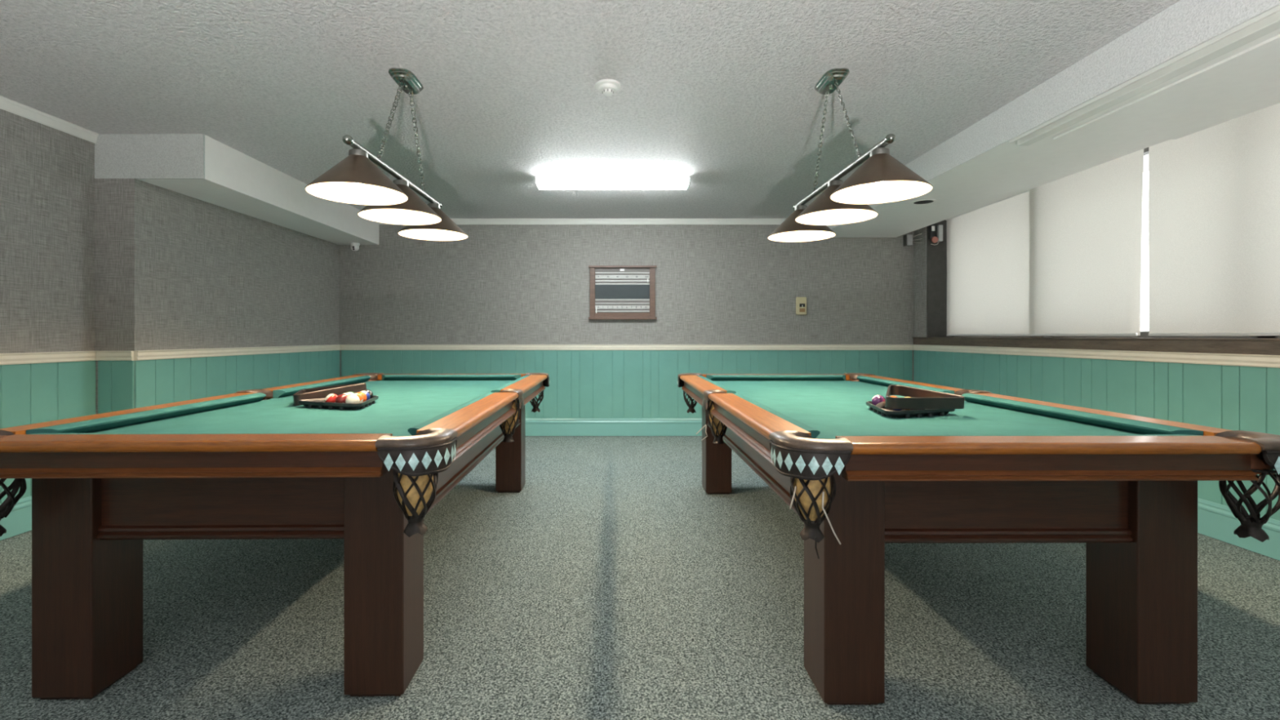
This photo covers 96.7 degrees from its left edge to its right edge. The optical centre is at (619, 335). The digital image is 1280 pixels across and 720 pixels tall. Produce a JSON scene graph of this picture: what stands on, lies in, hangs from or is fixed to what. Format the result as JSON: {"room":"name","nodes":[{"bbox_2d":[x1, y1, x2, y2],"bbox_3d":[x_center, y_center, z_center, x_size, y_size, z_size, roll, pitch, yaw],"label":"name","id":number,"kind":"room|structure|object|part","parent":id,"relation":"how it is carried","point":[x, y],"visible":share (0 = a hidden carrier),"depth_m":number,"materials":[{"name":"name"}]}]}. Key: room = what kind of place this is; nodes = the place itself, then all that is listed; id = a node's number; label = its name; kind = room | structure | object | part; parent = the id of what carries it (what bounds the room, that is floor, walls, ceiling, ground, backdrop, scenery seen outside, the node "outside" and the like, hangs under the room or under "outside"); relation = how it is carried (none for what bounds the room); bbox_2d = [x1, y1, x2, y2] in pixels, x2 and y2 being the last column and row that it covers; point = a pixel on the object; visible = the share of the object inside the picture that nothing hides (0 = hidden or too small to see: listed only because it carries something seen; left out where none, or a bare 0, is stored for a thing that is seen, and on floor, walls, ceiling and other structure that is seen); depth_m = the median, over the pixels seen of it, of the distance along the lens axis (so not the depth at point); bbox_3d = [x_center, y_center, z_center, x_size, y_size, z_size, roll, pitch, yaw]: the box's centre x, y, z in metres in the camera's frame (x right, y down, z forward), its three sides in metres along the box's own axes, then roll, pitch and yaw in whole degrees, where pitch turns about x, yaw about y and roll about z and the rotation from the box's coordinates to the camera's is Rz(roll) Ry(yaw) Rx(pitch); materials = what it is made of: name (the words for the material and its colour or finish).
{"room":"games hall","nodes":[
{"label":"games hall","id":0,"kind":"room"},
{"bbox_2d":[94,133,204,178],"bbox_3d":[-2.913,-1.112,3.525,0.672,0.275,0.014,0,0,0],"label":"soffit","id":1,"kind":"structure","parent":0,"point":[117,156],"depth_m":3.52,"materials":[{"name":"grey paint"}]},
{"bbox_2d":[0,108,338,413],"bbox_3d":[-3.255,-0.090,1.843,0.500,2.320,8.486,0,0,0],"label":"wall","id":2,"kind":"structure","parent":0,"point":[87,263],"depth_m":3.52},
{"bbox_2d":[0,495,31,540],"bbox_3d":[-3.233,0.973,0.560,0.014,0.186,5.920,0,0,0],"label":"baseboard","id":3,"kind":"structure","parent":2,"relation":"attached to","point":[19,521],"depth_m":3.06,"materials":[{"name":"green paint"}]},
{"bbox_2d":[0,360,95,504],"bbox_3d":[-3.245,0.609,0.560,0.008,0.913,5.920,0,0,0],"label":"panelling","id":4,"kind":"object","parent":2,"relation":"attached to","point":[33,393],"visible":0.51,"depth_m":3.19,"materials":[{"name":"green paint"}]},
{"bbox_2d":[0,351,96,364],"bbox_3d":[-3.238,0.122,0.560,0.023,0.060,5.920,0,0,0],"label":"trim","id":5,"kind":"structure","parent":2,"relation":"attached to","point":[77,356],"depth_m":3.20,"materials":[{"name":"paint"}]},
{"bbox_2d":[0,95,98,143],"bbox_3d":[-3.236,-1.220,0.558,0.028,0.060,5.915,0,0,0],"label":"crown molding","id":6,"kind":"structure","parent":2,"relation":"attached to","point":[7,104],"depth_m":3.21,"materials":[{"name":"white paint"}]},
{"bbox_2d":[95,351,133,360],"bbox_3d":[-3.116,0.122,3.508,0.220,0.060,0.023,0,0,0],"label":"trim","id":7,"kind":"structure","parent":2,"relation":"attached to","point":[100,355],"depth_m":3.50,"materials":[{"name":"paint"}]},
{"bbox_2d":[97,360,133,413],"bbox_3d":[-3.116,0.609,3.515,0.220,0.913,0.008,0,0,0],"label":"panelling","id":8,"kind":"structure","parent":2,"relation":"attached to","point":[115,378],"depth_m":3.51,"materials":[{"name":"green paint"}]},
{"bbox_2d":[134,350,339,408],"bbox_3d":[-3.000,0.609,4.803,0.008,0.913,2.566,0,0,0],"label":"panelling","id":9,"kind":"structure","parent":2,"relation":"attached to","point":[157,381],"depth_m":4.29,"materials":[{"name":"green paint"}]},
{"bbox_2d":[134,344,340,360],"bbox_3d":[-2.993,0.122,4.803,0.023,0.060,2.566,0,0,0],"label":"trim","id":10,"kind":"structure","parent":2,"relation":"attached to","point":[197,353],"depth_m":4.29,"materials":[{"name":"paint"}]},
{"bbox_2d":[136,134,378,244],"bbox_3d":[-2.791,-1.112,4.809,0.428,0.275,2.554,0,0,0],"label":"soffit","id":11,"kind":"structure","parent":0,"point":[234,180],"depth_m":4.28,"materials":[{"name":"paint"}]},
{"bbox_2d":[350,242,359,250],"bbox_3d":[-2.775,-0.932,5.955,0.092,0.084,0.093,0,0,0],"label":"dome camera","id":12,"kind":"object","parent":11,"relation":"attached to","point":[354,246],"visible":1,"depth_m":5.92,"materials":[{"name":"white plastic"}]},
{"bbox_2d":[0,0,1180,218],"bbox_3d":[0.150,-1.310,1.843,7.700,0.120,8.886,0,0,0],"label":"ceiling","id":13,"kind":"structure","parent":0,"point":[722,95],"depth_m":2.79,"materials":[{"name":"paint"}]},
{"bbox_2d":[305,67,467,240],"bbox_3d":[-1.080,-0.916,2.822,0.384,0.666,1.332,0,0,0],"label":"pendant light","id":14,"kind":"object","parent":13,"relation":"hanging from","point":[355,180],"visible":1,"depth_m":2.63,"materials":[{"name":"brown metal"}]},
{"bbox_3d":[-1.080,-0.662,2.348,0.384,0.159,0.384,0,0,0],"label":"lamp shade","id":15,"kind":"part","parent":14,"relation":"part of","materials":[{"name":"brown metal"}]},
{"bbox_3d":[-1.060,-1.011,2.632,0.019,0.426,0.180,0,0,14],"label":"chain","id":16,"kind":"part","parent":14,"relation":"part of","materials":[{"name":"silver metal"}]},
{"bbox_3d":[-1.080,-0.662,2.802,0.384,0.159,0.384,0,0,0],"label":"lamp shade","id":17,"kind":"part","parent":14,"relation":"part of","materials":[{"name":"brown metal"}]},
{"bbox_3d":[-1.060,-1.011,2.978,0.021,0.426,0.319,0,0,-7],"label":"chain","id":18,"kind":"part","parent":14,"relation":"part of","materials":[{"name":"silver metal"}]},
{"bbox_3d":[-1.080,-0.662,3.296,0.384,0.159,0.384,0,0,0],"label":"lamp shade","id":19,"kind":"part","parent":14,"relation":"part of","materials":[{"name":"brown metal"}]},
{"bbox_2d":[595,79,620,96],"bbox_3d":[-0.060,-1.226,2.830,0.128,0.048,0.128,0,0,0],"label":"smoke detector","id":20,"kind":"object","parent":13,"relation":"attached to","point":[607,87],"visible":1,"depth_m":2.80,"materials":[{"name":"white plastic"}]},
{"bbox_2d":[534,175,689,190],"bbox_3d":[-0.058,-1.212,4.500,1.194,0.074,0.234,0,0,0],"label":"fluorescent light","id":21,"kind":"object","parent":13,"relation":"attached to","point":[542,182],"visible":1,"depth_m":4.41,"materials":[{"name":"white plastic"}]},
{"bbox_2d":[767,67,933,241],"bbox_3d":[1.072,-0.918,2.857,0.384,0.661,1.402,0,0,0],"label":"pendant light","id":22,"kind":"object","parent":13,"relation":"hanging from","point":[882,178],"visible":1,"depth_m":2.65,"materials":[{"name":"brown metal"}]},
{"bbox_3d":[1.072,-0.667,3.366,0.384,0.159,0.384,0,0,0],"label":"lamp shade","id":23,"kind":"part","parent":22,"relation":"part of","materials":[{"name":"brown metal"}]},
{"bbox_3d":[1.051,-1.013,2.978,0.020,0.422,0.320,0,0,8],"label":"chain","id":24,"kind":"part","parent":22,"relation":"part of","materials":[{"name":"silver metal"}]},
{"bbox_3d":[1.072,-0.667,2.828,0.384,0.159,0.384,0,0,0],"label":"lamp shade","id":25,"kind":"part","parent":22,"relation":"part of","materials":[{"name":"brown metal"}]},
{"bbox_3d":[1.051,-1.013,2.632,0.022,0.421,0.178,0,0,-14],"label":"chain","id":26,"kind":"part","parent":22,"relation":"part of","materials":[{"name":"silver metal"}]},
{"bbox_3d":[1.072,-0.667,2.348,0.384,0.159,0.384,0,0,0],"label":"lamp shade","id":27,"kind":"part","parent":22,"relation":"part of","materials":[{"name":"brown metal"}]},
{"bbox_2d":[338,224,914,381],"bbox_3d":[0.245,-0.090,6.161,7.010,2.320,0.150,0,0,0],"label":"wall","id":28,"kind":"structure","parent":0,"point":[499,284],"depth_m":6.09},
{"bbox_2d":[378,218,786,224],"bbox_3d":[-0.245,-1.220,6.072,4.661,0.060,0.028,0,0,0],"label":"crown molding","id":29,"kind":"structure","parent":28,"relation":"attached to","point":[457,221],"depth_m":6.07,"materials":[{"name":"white paint"}]},
{"bbox_2d":[524,418,702,435],"bbox_3d":[0.072,0.973,6.069,6.106,0.186,0.014,0,0,0],"label":"baseboard","id":30,"kind":"structure","parent":28,"relation":"attached to","point":[533,427],"depth_m":6.07,"materials":[{"name":"green paint"}]},
{"bbox_2d":[588,265,656,319],"bbox_3d":[0.028,-0.462,6.061,0.723,0.574,0.050,0,0,0],"label":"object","id":31,"kind":"object","parent":28,"relation":"attached to","point":[617,292],"visible":1,"depth_m":6.07,"materials":[{"name":"brown wood"}]},
{"bbox_3d":[0.026,-0.263,6.072,0.579,0.012,0.010,0,0,0],"label":"white rail","id":32,"kind":"part","parent":31,"relation":"part of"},
{"bbox_3d":[0.026,-0.306,6.072,0.579,0.038,0.010,0,0,0],"label":"white rail","id":33,"kind":"part","parent":31,"relation":"part of","materials":[{"name":"white plastic"}]},
{"bbox_3d":[0.026,-0.347,6.072,0.579,0.011,0.010,0,0,0],"label":"white rail","id":34,"kind":"part","parent":31,"relation":"part of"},
{"bbox_3d":[0.026,-0.387,6.072,0.579,0.014,0.010,0,0,0],"label":"white rail","id":35,"kind":"part","parent":31,"relation":"part of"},
{"bbox_3d":[0.026,-0.556,6.072,0.579,0.015,0.010,0,0,0],"label":"white rail","id":36,"kind":"part","parent":31,"relation":"part of","materials":[{"name":"white plastic"}]},
{"bbox_3d":[0.026,-0.588,6.072,0.579,0.017,0.010,0,0,0],"label":"white rail","id":37,"kind":"part","parent":31,"relation":"part of","materials":[{"name":"white plastic"}]},
{"bbox_3d":[0.026,-0.631,6.072,0.579,0.039,0.010,0,0,0],"label":"white rail","id":38,"kind":"part","parent":31,"relation":"part of","materials":[{"name":"white plastic"}]},
{"bbox_3d":[0.026,-0.673,6.072,0.579,0.014,0.010,0,0,0],"label":"white rail","id":39,"kind":"part","parent":31,"relation":"part of","materials":[{"name":"white plastic"}]},
{"bbox_3d":[0.026,-0.225,6.071,0.582,0.047,0.014,0,0,0],"label":"rail","id":40,"kind":"part","parent":31,"relation":"part of","materials":[{"name":"brown wood"}]},
{"bbox_3d":[0.030,-0.454,6.082,0.693,0.548,0.008,0,0,0],"label":"panel","id":41,"kind":"part","parent":31,"relation":"part of","materials":[{"name":"grey"}]},
{"bbox_2d":[341,350,912,418],"bbox_3d":[0.072,0.609,6.081,6.106,0.913,0.008,0,0,0],"label":"panelling","id":42,"kind":"structure","parent":28,"relation":"attached to","point":[584,384],"depth_m":6.08,"materials":[{"name":"green paint"}]},
{"bbox_2d":[340,344,913,350],"bbox_3d":[0.072,0.122,6.074,6.106,0.060,0.023,0,0,0],"label":"trim","id":43,"kind":"structure","parent":28,"relation":"attached to","point":[343,347],"depth_m":6.07,"materials":[{"name":"paint"}]},
{"bbox_2d":[795,297,806,315],"bbox_3d":[1.935,-0.321,6.069,0.110,0.188,0.033,0,0,0],"label":"thermostat","id":44,"kind":"object","parent":28,"relation":"attached to","point":[801,302],"visible":1,"depth_m":6.06,"materials":[{"name":"beige plastic"}]},
{"bbox_2d":[903,234,912,246],"bbox_3d":[3.067,-1.018,6.056,0.073,0.115,0.060,0,0,0],"label":"junction box","id":45,"kind":"object","parent":28,"relation":"attached to","point":[908,239],"visible":1,"depth_m":6.03,"materials":[{"name":"grey metal"}]},
{"bbox_2d":[912,233,922,243],"bbox_3d":[3.150,-1.025,5.935,0.006,0.105,0.217,0,0,-28],"label":"loose wires","id":46,"kind":"object","parent":45,"relation":"attached to","point":[920,233],"visible":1,"depth_m":5.98,"materials":[{"name":"plastic"}]},
{"bbox_2d":[0,435,1279,719],"bbox_3d":[0.150,1.130,1.843,7.700,0.120,8.886,0,0,0],"label":"floor","id":47,"kind":"structure","parent":0,"point":[612,585],"depth_m":2.14,"materials":[{"name":"carpet"}]},
{"bbox_2d":[0,372,550,699],"bbox_3d":[-1.197,0.670,2.860,1.423,0.799,2.750,0,0,-1],"label":"pool table","id":48,"kind":"object","parent":47,"relation":"on","point":[250,464],"visible":0.94,"depth_m":1.68,"materials":[{"name":"brown wood"}]},
{"bbox_3d":[-1.632,0.713,1.753,0.175,0.714,0.185,0,0,-1],"label":"leg","id":49,"kind":"part","parent":48,"relation":"part of","materials":[{"name":"brown wood"}]},
{"bbox_3d":[-1.825,0.298,2.219,0.115,0.040,1.130,0,0,-1],"label":"rail","id":50,"kind":"part","parent":48,"relation":"part of","materials":[{"name":"brown wood"}]},
{"bbox_2d":[26,392,266,434],"bbox_3d":[-1.741,0.297,2.237,0.052,0.039,1.106,0,0,-1],"label":"cushion","id":51,"kind":"object","parent":48,"relation":"on","point":[140,418],"depth_m":2.09,"materials":[{"name":"fabric"}]},
{"bbox_3d":[-1.176,0.366,1.518,1.070,0.024,0.018,0,0,-1],"label":"moulding","id":52,"kind":"part","parent":48,"relation":"part of","materials":[{"name":"brown wood"}]},
{"bbox_3d":[-1.177,0.298,1.555,1.058,0.040,0.115,0,0,-1],"label":"rail","id":53,"kind":"part","parent":48,"relation":"part of","materials":[{"name":"brown wood"}]},
{"bbox_2d":[33,431,380,434],"bbox_3d":[-1.178,0.297,1.639,1.000,0.039,0.052,0,0,-1],"label":"cushion","id":54,"kind":"object","parent":48,"relation":"on","point":[373,433],"depth_m":1.62,"materials":[{"name":"fabric"}]},
{"bbox_3d":[-1.844,0.298,3.481,0.115,0.040,1.130,0,0,-1],"label":"rail","id":55,"kind":"part","parent":48,"relation":"part of","materials":[{"name":"brown wood"}]},
{"bbox_2d":[272,375,370,397],"bbox_3d":[-1.760,0.297,3.466,0.052,0.039,1.106,0,0,-1],"label":"cushion","id":56,"kind":"object","parent":48,"relation":"on","point":[288,392],"depth_m":3.30,"materials":[{"name":"fabric"}]},
{"bbox_2d":[293,382,366,405],"bbox_3d":[-1.388,0.274,2.748,0.304,0.085,0.298,0,0,-23],"label":"rack","id":57,"kind":"object","parent":48,"relation":"on","point":[322,392],"visible":0.86,"depth_m":2.70,"materials":[{"name":"brown wood"}]},
{"bbox_2d":[297,395,377,409],"bbox_3d":[-1.275,0.302,2.588,0.323,0.031,0.336,0,0,0],"label":"tray","id":58,"kind":"object","parent":48,"relation":"on","point":[319,403],"visible":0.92,"depth_m":2.48,"materials":[{"name":"black plastic"}]},
{"bbox_2d":[324,393,337,402],"bbox_3d":[-1.271,0.283,2.512,0.057,0.057,0.057,0,0,12],"label":"ball","id":59,"kind":"object","parent":58,"relation":"on","point":[331,397],"visible":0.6,"depth_m":2.49,"materials":[{"name":"red plastic"}]},
{"bbox_2d":[335,394,347,403],"bbox_3d":[-1.216,0.283,2.493,0.057,0.057,0.057,0,0,28],"label":"ball","id":60,"kind":"object","parent":58,"relation":"on","point":[340,398],"visible":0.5,"depth_m":2.47,"materials":[{"name":"red plastic"}]},
{"bbox_2d":[345,394,359,403],"bbox_3d":[-1.162,0.283,2.473,0.057,0.057,0.057,0,0,14],"label":"ball","id":61,"kind":"object","parent":58,"relation":"on","point":[352,398],"visible":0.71,"depth_m":2.45,"materials":[{"name":"white plastic"}]},
{"bbox_2d":[353,393,363,402],"bbox_3d":[-1.172,0.283,2.530,0.057,0.057,0.057,0,0,27],"label":"ball","id":62,"kind":"object","parent":58,"relation":"on","point":[361,397],"visible":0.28,"depth_m":2.52,"materials":[{"name":"orange plastic"}]},
{"bbox_2d":[355,391,366,401],"bbox_3d":[-1.182,0.283,2.587,0.057,0.057,0.057,0,0,33],"label":"ball","id":63,"kind":"object","parent":58,"relation":"on","point":[362,393],"visible":0.36,"depth_m":2.58,"materials":[{"name":"plastic"}]},
{"bbox_2d":[360,391,369,399],"bbox_3d":[-1.192,0.283,2.643,0.057,0.057,0.057,0,0,-17],"label":"ball","id":64,"kind":"object","parent":58,"relation":"on","point":[366,393],"visible":0.36,"depth_m":2.63,"materials":[{"name":"blue plastic"}]},
{"bbox_2d":[363,389,373,399],"bbox_3d":[-1.202,0.283,2.700,0.057,0.057,0.057,0,0,-19],"label":"ball","id":65,"kind":"object","parent":58,"relation":"on","point":[370,392],"visible":0.35,"depth_m":2.69,"materials":[{"name":"plastic"}]},
{"bbox_3d":[-0.728,0.713,1.767,0.175,0.714,0.185,0,0,-1],"label":"leg","id":66,"kind":"part","parent":48,"relation":"part of","materials":[{"name":"brown wood"}]},
{"bbox_2d":[407,392,493,435],"bbox_3d":[-0.634,0.297,2.254,0.052,0.039,1.106,0,0,-1],"label":"cushion","id":67,"kind":"object","parent":48,"relation":"on","point":[432,421],"depth_m":2.01,"materials":[{"name":"fabric"}]},
{"bbox_2d":[382,374,520,380],"bbox_3d":[-1.216,0.297,4.081,1.000,0.039,0.052,0,0,-1],"label":"cushion","id":68,"kind":"object","parent":48,"relation":"on","point":[384,377],"depth_m":4.07,"materials":[{"name":"fabric"}]},
{"bbox_3d":[-1.217,0.298,4.165,1.058,0.040,0.115,0,0,-1],"label":"rail","id":69,"kind":"part","parent":48,"relation":"part of","materials":[{"name":"green fabric"}]},
{"bbox_3d":[-0.550,0.298,2.239,0.115,0.040,1.130,0,0,-1],"label":"rail","id":70,"kind":"part","parent":48,"relation":"part of","materials":[{"name":"brown wood"}]},
{"bbox_3d":[-0.513,0.366,2.238,0.018,0.024,1.140,0,0,-1],"label":"moulding","id":71,"kind":"part","parent":48,"relation":"part of","materials":[{"name":"brown wood"}]},
{"bbox_2d":[490,375,528,392],"bbox_3d":[-0.653,0.297,3.483,0.052,0.039,1.106,0,0,-1],"label":"cushion","id":72,"kind":"object","parent":48,"relation":"on","point":[501,388],"depth_m":3.23,"materials":[{"name":"fabric"}]},
{"bbox_3d":[-0.762,0.713,3.967,0.175,0.714,0.185,0,0,-1],"label":"leg","id":73,"kind":"part","parent":48,"relation":"part of","materials":[{"name":"brown wood"}]},
{"bbox_3d":[-0.569,0.298,3.501,0.115,0.040,1.130,0,0,-1],"label":"rail","id":74,"kind":"part","parent":48,"relation":"part of","materials":[{"name":"brown wood"}]},
{"bbox_3d":[-0.533,0.366,3.503,0.018,0.024,1.140,0,0,-1],"label":"moulding","id":75,"kind":"part","parent":48,"relation":"part of","materials":[{"name":"brown wood"}]},
{"bbox_2d":[676,373,1279,704],"bbox_3d":[1.103,0.670,2.830,1.463,0.799,2.750,0,0,0],"label":"pool table","id":76,"kind":"object","parent":47,"relation":"on","point":[997,468],"visible":0.99,"depth_m":1.64,"materials":[{"name":"brown wood"}]},
{"bbox_3d":[0.446,0.366,3.460,0.018,0.024,1.140,0,0,0],"label":"moulding","id":77,"kind":"part","parent":76,"relation":"part of","materials":[{"name":"brown wood"}]},
{"bbox_3d":[0.483,0.298,3.459,0.115,0.040,1.130,0,0,0],"label":"rail","id":78,"kind":"part","parent":76,"relation":"part of","materials":[{"name":"brown wood"}]},
{"bbox_2d":[697,375,736,393],"bbox_3d":[0.567,0.297,3.442,0.052,0.039,1.106,0,0,0],"label":"cushion","id":79,"kind":"object","parent":76,"relation":"on","point":[725,389],"depth_m":3.20,"materials":[{"name":"fabric"}]},
{"bbox_3d":[0.666,0.713,3.928,0.175,0.714,0.185,0,0,0],"label":"leg","id":80,"kind":"part","parent":76,"relation":"part of","materials":[{"name":"brown wood"}]},
{"bbox_3d":[0.451,0.366,2.195,0.018,0.024,1.140,0,0,0],"label":"moulding","id":81,"kind":"part","parent":76,"relation":"part of","materials":[{"name":"brown wood"}]},
{"bbox_3d":[0.488,0.298,2.196,0.115,0.040,1.130,0,0,0],"label":"rail","id":82,"kind":"part","parent":76,"relation":"part of","materials":[{"name":"brown wood"}]},
{"bbox_3d":[1.118,0.298,4.135,1.058,0.040,0.115,0,0,0],"label":"rail","id":83,"kind":"part","parent":76,"relation":"part of","materials":[{"name":"green fabric"}]},
{"bbox_2d":[706,374,845,380],"bbox_3d":[1.118,0.297,4.051,1.000,0.039,0.052,0,0,0],"label":"cushion","id":84,"kind":"object","parent":76,"relation":"on","point":[713,377],"depth_m":4.04,"materials":[{"name":"fabric"}]},
{"bbox_2d":[733,393,819,438],"bbox_3d":[0.572,0.297,2.213,0.052,0.039,1.106,0,0,0],"label":"cushion","id":85,"kind":"object","parent":76,"relation":"on","point":[814,433],"depth_m":1.97,"materials":[{"name":"fabric"}]},
{"bbox_3d":[0.675,0.713,1.728,0.175,0.714,0.185,0,0,0],"label":"leg","id":86,"kind":"part","parent":76,"relation":"part of","materials":[{"name":"brown wood"}]},
{"bbox_2d":[857,375,954,394],"bbox_3d":[1.674,0.297,3.447,0.052,0.039,1.106,0,0,0],"label":"cushion","id":87,"kind":"object","parent":76,"relation":"on","point":[875,381],"depth_m":3.51,"materials":[{"name":"fabric"}]},
{"bbox_2d":[866,400,955,417],"bbox_3d":[1.192,0.302,2.349,0.323,0.031,0.336,0,0,0],"label":"tray","id":88,"kind":"object","parent":76,"relation":"on","point":[885,411],"visible":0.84,"depth_m":2.24,"materials":[{"name":"black plastic"}]},
{"bbox_2d":[871,395,885,408],"bbox_3d":[1.119,0.283,2.460,0.057,0.057,0.057,0,0,25],"label":"ball","id":89,"kind":"object","parent":88,"relation":"on","point":[879,401],"visible":0.91,"depth_m":2.44,"materials":[{"name":"purple plastic"}]},
{"bbox_2d":[884,384,964,408],"bbox_3d":[1.203,0.251,2.373,0.309,0.069,0.309,0,0,-2],"label":"rack","id":90,"kind":"object","parent":88,"relation":"on","point":[920,398],"visible":1,"depth_m":2.23,"materials":[{"name":"brown wood"}]},
{"bbox_3d":[1.758,0.298,3.464,0.115,0.040,1.130,0,0,0],"label":"rail","id":91,"kind":"part","parent":76,"relation":"part of","materials":[{"name":"brown wood"}]},
{"bbox_2d":[847,434,1199,435],"bbox_3d":[1.128,0.297,1.609,1.000,0.039,0.052,0,0,0],"label":"cushion","id":92,"kind":"object","parent":76,"relation":"on","point":[851,434],"depth_m":1.59,"materials":[{"name":"fabric"}]},
{"bbox_3d":[1.128,0.298,1.525,1.058,0.040,0.115,0,0,0],"label":"rail","id":93,"kind":"part","parent":76,"relation":"part of","materials":[{"name":"brown wood"}]},
{"bbox_3d":[1.128,0.366,1.488,1.070,0.024,0.018,0,0,0],"label":"moulding","id":94,"kind":"part","parent":76,"relation":"part of","materials":[{"name":"brown wood"}]},
{"bbox_2d":[961,393,1203,435],"bbox_3d":[1.679,0.297,2.217,0.052,0.039,1.106,0,0,0],"label":"cushion","id":95,"kind":"object","parent":76,"relation":"on","point":[1124,425],"depth_m":2.06,"materials":[{"name":"fabric"}]},
{"bbox_3d":[1.763,0.298,2.201,0.115,0.040,1.130,0,0,0],"label":"rail","id":96,"kind":"part","parent":76,"relation":"part of","materials":[{"name":"brown wood"}]},
{"bbox_3d":[1.580,0.713,1.732,0.175,0.714,0.185,0,0,0],"label":"leg","id":97,"kind":"part","parent":76,"relation":"part of","materials":[{"name":"brown wood"}]},
{"bbox_2d":[826,0,1279,237],"bbox_3d":[2.522,-1.152,1.843,0.856,0.196,8.484,0,0,0],"label":"soffit","id":98,"kind":"structure","parent":0,"point":[1006,170],"depth_m":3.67,"materials":[{"name":"paint"}]},
{"bbox_2d":[911,199,936,204],"bbox_3d":[2.385,-1.052,4.470,0.176,0.003,0.176,0,0,0],"label":"recessed light","id":99,"kind":"object","parent":98,"relation":"attached to","point":[923,202],"visible":1,"depth_m":4.47,"materials":[{"name":"paint"}]},
{"bbox_2d":[1053,34,1279,139],"bbox_3d":[2.624,-1.048,0.310,0.649,0.012,5.419,0,0,0],"label":"soffit panel","id":100,"kind":"object","parent":98,"relation":"attached to","point":[1246,82],"visible":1,"depth_m":2.55,"materials":[{"name":"paint"}]},
{"bbox_2d":[914,226,1279,355],"bbox_3d":[3.375,-0.090,1.843,0.450,2.320,8.486,0,0,0],"label":"wall","id":101,"kind":"structure","parent":0,"point":[920,249],"depth_m":5.96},
{"bbox_2d":[928,222,942,244],"bbox_3d":[3.225,-1.047,5.811,0.120,0.246,0.071,0,0,0],"label":"motor","id":102,"kind":"object","parent":101,"relation":"attached to","point":[935,231],"visible":0.89,"depth_m":5.79,"materials":[{"name":"grey metal"}]},
{"bbox_2d":[926,219,953,337],"bbox_3d":[3.376,-0.616,5.857,0.428,1.267,0.012,0,0,0],"label":"trim reveal","id":103,"kind":"structure","parent":101,"relation":"attached to","point":[936,255],"depth_m":5.85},
{"bbox_2d":[912,344,1279,368],"bbox_3d":[3.138,0.122,1.843,0.023,0.060,8.486,0,0,0],"label":"trim","id":104,"kind":"structure","parent":101,"relation":"attached to","point":[1226,359],"depth_m":3.49,"materials":[{"name":"paint"}]},
{"bbox_2d":[912,337,1279,355],"bbox_3d":[3.359,0.051,3.918,0.462,0.079,4.336,0,0,0],"label":"window sill","id":105,"kind":"structure","parent":101,"relation":"attached to","point":[1266,346],"depth_m":3.51,"materials":[{"name":"brown wood"}]},
{"bbox_2d":[913,350,1279,520],"bbox_3d":[3.145,0.609,1.843,0.008,0.913,8.486,0,0,0],"label":"panelling","id":106,"kind":"structure","parent":101,"relation":"attached to","point":[1231,397],"depth_m":3.44,"materials":[{"name":"green paint"}]},
{"bbox_2d":[953,146,1279,337],"bbox_3d":[3.428,-0.619,3.799,0.125,1.261,4.148,0,0,0],"label":"window","id":107,"kind":"structure","parent":101,"relation":"in","point":[1143,334],"depth_m":3.72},
{"bbox_2d":[945,190,1029,336],"bbox_3d":[3.360,-0.616,5.205,0.044,1.231,1.300,0,0,0],"label":"roller blind","id":108,"kind":"object","parent":107,"relation":"attached to","point":[988,246],"visible":0.85,"depth_m":5.17,"materials":[{"name":"white fabric"}]},
{"bbox_2d":[1028,149,1143,336],"bbox_3d":[3.315,-0.616,4.098,0.054,1.231,1.025,0,0,0],"label":"roller blind","id":109,"kind":"object","parent":107,"relation":"attached to","point":[1086,225],"visible":0.95,"depth_m":4.01,"materials":[{"name":"white fabric"}]},
{"bbox_2d":[1148,102,1279,336],"bbox_3d":[3.310,-0.616,2.680,0.044,1.231,1.780,0,0,0],"label":"roller blind","id":110,"kind":"object","parent":107,"relation":"attached to","point":[1214,192],"visible":0.94,"depth_m":3.15,"materials":[{"name":"white fabric"}]},
{"bbox_2d":[1197,497,1279,560],"bbox_3d":[3.133,0.973,1.843,0.014,0.186,8.486,0,0,0],"label":"baseboard","id":111,"kind":"structure","parent":101,"relation":"attached to","point":[1216,521],"depth_m":2.92,"materials":[{"name":"green paint"}]},
{"bbox_3d":[0.150,-0.090,-2.475,7.200,2.320,0.150,0,0,0],"label":"wall","id":112,"kind":"structure","parent":0,"visible":0},
{"bbox_2d":[1009,4,1279,146],"bbox_3d":[2.155,-1.038,0.331,0.120,0.032,5.459,0,0,0],"label":"strip","id":113,"kind":"object","parent":112,"relation":"attached to","point":[1270,24],"visible":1,"depth_m":2.23,"materials":[{"name":"white paint"}]}
]}

